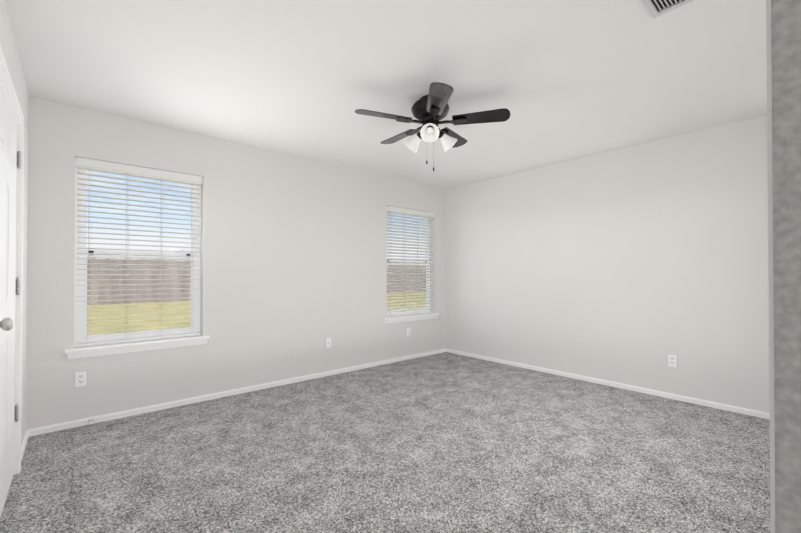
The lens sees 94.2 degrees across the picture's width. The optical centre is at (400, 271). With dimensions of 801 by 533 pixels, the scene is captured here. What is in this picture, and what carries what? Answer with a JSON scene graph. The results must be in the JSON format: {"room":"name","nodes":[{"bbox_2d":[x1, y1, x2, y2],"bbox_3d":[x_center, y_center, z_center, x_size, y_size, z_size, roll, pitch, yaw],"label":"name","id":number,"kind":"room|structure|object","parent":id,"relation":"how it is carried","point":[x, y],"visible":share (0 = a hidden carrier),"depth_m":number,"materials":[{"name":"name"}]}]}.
{"room":"empty bedroom","nodes":[
{"label":"empty bedroom","id":0,"kind":"room"},
{"bbox_2d":[0,0,28,444],"bbox_3d":[-0.920,-0.057,0.547,0.150,2.440,5.494,0,-1,-41],"label":"wall","id":1,"kind":"structure","parent":0,"point":[9,50],"depth_m":2.45,"materials":[{"name":"paint"}]},
{"bbox_2d":[0,81,20,516],"bbox_3d":[-1.928,0.152,1.833,0.099,2.020,0.908,0,-1,-41],"label":"door","id":2,"kind":"structure","parent":1,"relation":"in","point":[10,159],"depth_m":1.88,"materials":[{"name":"white wood"}]},
{"bbox_2d":[0,46,23,474],"bbox_3d":[-1.972,0.119,1.789,0.141,2.110,1.056,0,-1,-41],"label":"door frame","id":3,"kind":"structure","parent":1,"relation":"attached to","point":[6,79],"depth_m":2.17,"materials":[{"name":"white wood"}]},
{"bbox_2d":[21,429,32,461],"bbox_3d":[-2.456,1.155,2.420,0.013,0.049,0.570,0,-1,-41],"label":"baseboard","id":4,"kind":"structure","parent":1,"relation":"attached to","point":[29,432],"depth_m":2.53,"materials":[{"name":"white wood"}]},
{"bbox_2d":[26,96,445,429],"bbox_3d":[-1.045,-0.026,4.185,4.747,2.440,0.150,0,-1,-41],"label":"wall","id":5,"kind":"structure","parent":0,"point":[293,262],"depth_m":3.62,"materials":[{"name":"paint"}]},
{"bbox_2d":[74,370,87,387],"bbox_3d":[-2.446,0.827,2.849,0.078,0.124,0.008,0,-1,-41],"label":"electrical outlet","id":6,"kind":"object","parent":5,"relation":"attached to","point":[80,378],"visible":1,"depth_m":2.85,"materials":[{"name":"white plastic"}]},
{"bbox_2d":[74,159,200,346],"bbox_3d":[-2.226,-0.141,3.216,0.888,1.470,0.058,0,-1,-41],"label":"window","id":7,"kind":"structure","parent":5,"relation":"in","point":[78,323],"depth_m":3.13,"materials":[{"name":"white plastic"}]},
{"bbox_2d":[76,157,202,346],"bbox_3d":[-2.173,-0.146,3.155,0.880,1.455,0.063,0,-1,-41],"label":"window blind","id":8,"kind":"object","parent":7,"relation":"attached to","point":[126,169],"visible":0.88,"depth_m":3.11,"materials":[{"name":"white plastic"}]},
{"bbox_2d":[65,335,209,358],"bbox_3d":[-2.163,0.629,3.138,0.988,0.072,0.147,0,-1,-41],"label":"window sill","id":9,"kind":"structure","parent":5,"relation":"attached to","point":[113,348],"depth_m":3.06,"materials":[{"name":"white wood"}]},
{"bbox_2d":[33,349,444,435],"bbox_3d":[-0.992,1.169,4.114,4.447,0.049,0.013,0,-1,-41],"label":"baseboard","id":10,"kind":"structure","parent":5,"relation":"attached to","point":[172,404],"depth_m":3.41,"materials":[{"name":"white wood"}]},
{"bbox_2d":[325,337,330,347],"bbox_3d":[-0.822,0.819,4.262,0.078,0.124,0.017,0,-1,-41],"label":"outlet","id":11,"kind":"object","parent":5,"relation":"attached to","point":[327,342],"visible":1,"depth_m":4.26,"materials":[{"name":"white plastic"}]},
{"bbox_2d":[406,327,409,336],"bbox_3d":[0.108,0.833,5.079,0.078,0.124,0.008,0,-1,-41],"label":"electrical outlet","id":12,"kind":"object","parent":5,"relation":"attached to","point":[407,332],"visible":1,"depth_m":5.08,"materials":[{"name":"white plastic"}]},
{"bbox_2d":[387,212,430,316],"bbox_3d":[0.088,-0.124,5.236,0.915,1.470,0.058,0,-1,-41],"label":"window","id":13,"kind":"structure","parent":5,"relation":"in","point":[411,281],"depth_m":5.28,"materials":[{"name":"white plastic"}]},
{"bbox_2d":[387,206,434,316],"bbox_3d":[0.141,-0.129,5.175,0.907,1.455,0.063,0,-1,-41],"label":"window blind","id":14,"kind":"object","parent":13,"relation":"attached to","point":[411,212],"visible":0.79,"depth_m":5.17,"materials":[{"name":"white plastic"}]},
{"bbox_2d":[384,313,439,323],"bbox_3d":[0.150,0.646,5.158,1.015,0.072,0.147,0,-1,-41],"label":"window sill","id":15,"kind":"structure","parent":5,"relation":"attached to","point":[403,318],"depth_m":5.10,"materials":[{"name":"white wood"}]},
{"bbox_2d":[0,352,770,532],"bbox_3d":[0.762,1.226,2.105,4.747,0.100,5.644,0,-1,-41],"label":"floor","id":16,"kind":"structure","parent":0,"point":[445,442],"depth_m":2.29,"materials":[{"name":"carpet"}]},
{"bbox_2d":[4,0,766,188],"bbox_3d":[0.762,-1.314,2.127,4.747,0.100,5.644,0,-1,-41],"label":"ceiling","id":17,"kind":"structure","parent":0,"point":[561,81],"depth_m":2.34,"materials":[{"name":"paint"}]},
{"bbox_2d":[355,82,509,170],"bbox_3d":[0.197,-0.997,2.766,1.084,0.523,1.051,0,-1,-41],"label":"fan","id":18,"kind":"object","parent":17,"relation":"hanging from","point":[430,110],"visible":1,"depth_m":2.64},
{"bbox_2d":[641,0,693,17],"bbox_3d":[1.184,-1.261,1.613,0.408,0.014,0.257,0,-1,-41],"label":"ceiling vent","id":19,"kind":"object","parent":17,"relation":"in","point":[656,8],"visible":1,"depth_m":1.76,"materials":[{"name":"grey metal"}]},
{"bbox_2d":[446,115,769,412],"bbox_3d":[1.997,-0.026,4.196,0.150,2.440,3.834,0,-1,-41],"label":"wall","id":20,"kind":"structure","parent":0,"point":[633,265],"depth_m":3.73,"materials":[{"name":"paint"}]},
{"bbox_2d":[445,348,769,419],"bbox_3d":[1.907,1.169,4.165,0.013,0.049,3.680,0,-1,-41],"label":"baseboard","id":21,"kind":"structure","parent":20,"relation":"attached to","point":[760,414],"depth_m":3.71,"materials":[{"name":"white wood"}]},
{"bbox_2d":[667,353,677,367],"bbox_3d":[2.528,0.833,3.459,0.008,0.124,0.078,0,-1,-41],"label":"electrical outlet","id":22,"kind":"object","parent":20,"relation":"attached to","point":[673,360],"visible":1,"depth_m":3.46,"materials":[{"name":"white plastic"}]},
{"bbox_2d":[766,0,800,532],"bbox_3d":[1.486,-0.051,1.286,4.447,2.440,0.121,0,-1,-41],"label":"wall","id":23,"kind":"structure","parent":0,"point":[783,31],"depth_m":0.48,"materials":[{"name":"paint"}]},
{"label":"outside","id":24,"kind":"structure","parent":0,"visible":0},
{"bbox_2d":[87,280,425,335],"bbox_3d":[-39.192,1.622,52.085,170.000,0.001,190.000,0,-1,-41],"label":"ground","id":25,"kind":"structure","parent":24,"point":[113,330],"depth_m":10.66,"materials":[{"name":"green plant"}]},
{"bbox_2d":[163,249,190,281],"bbox_3d":[-33.441,-0.939,63.766,14.800,5.320,10.800,0,-1,-41],"label":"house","id":26,"kind":"structure","parent":25,"relation":"on","point":[180,259],"depth_m":59.65,"materials":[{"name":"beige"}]},
{"bbox_2d":[87,257,425,304],"bbox_3d":[-4.982,0.423,20.539,80.033,1.860,0.060,0,-1,-41],"label":"fence","id":27,"kind":"object","parent":25,"relation":"on","point":[147,297],"depth_m":15.55,"materials":[{"name":"brown wood"}]}
]}

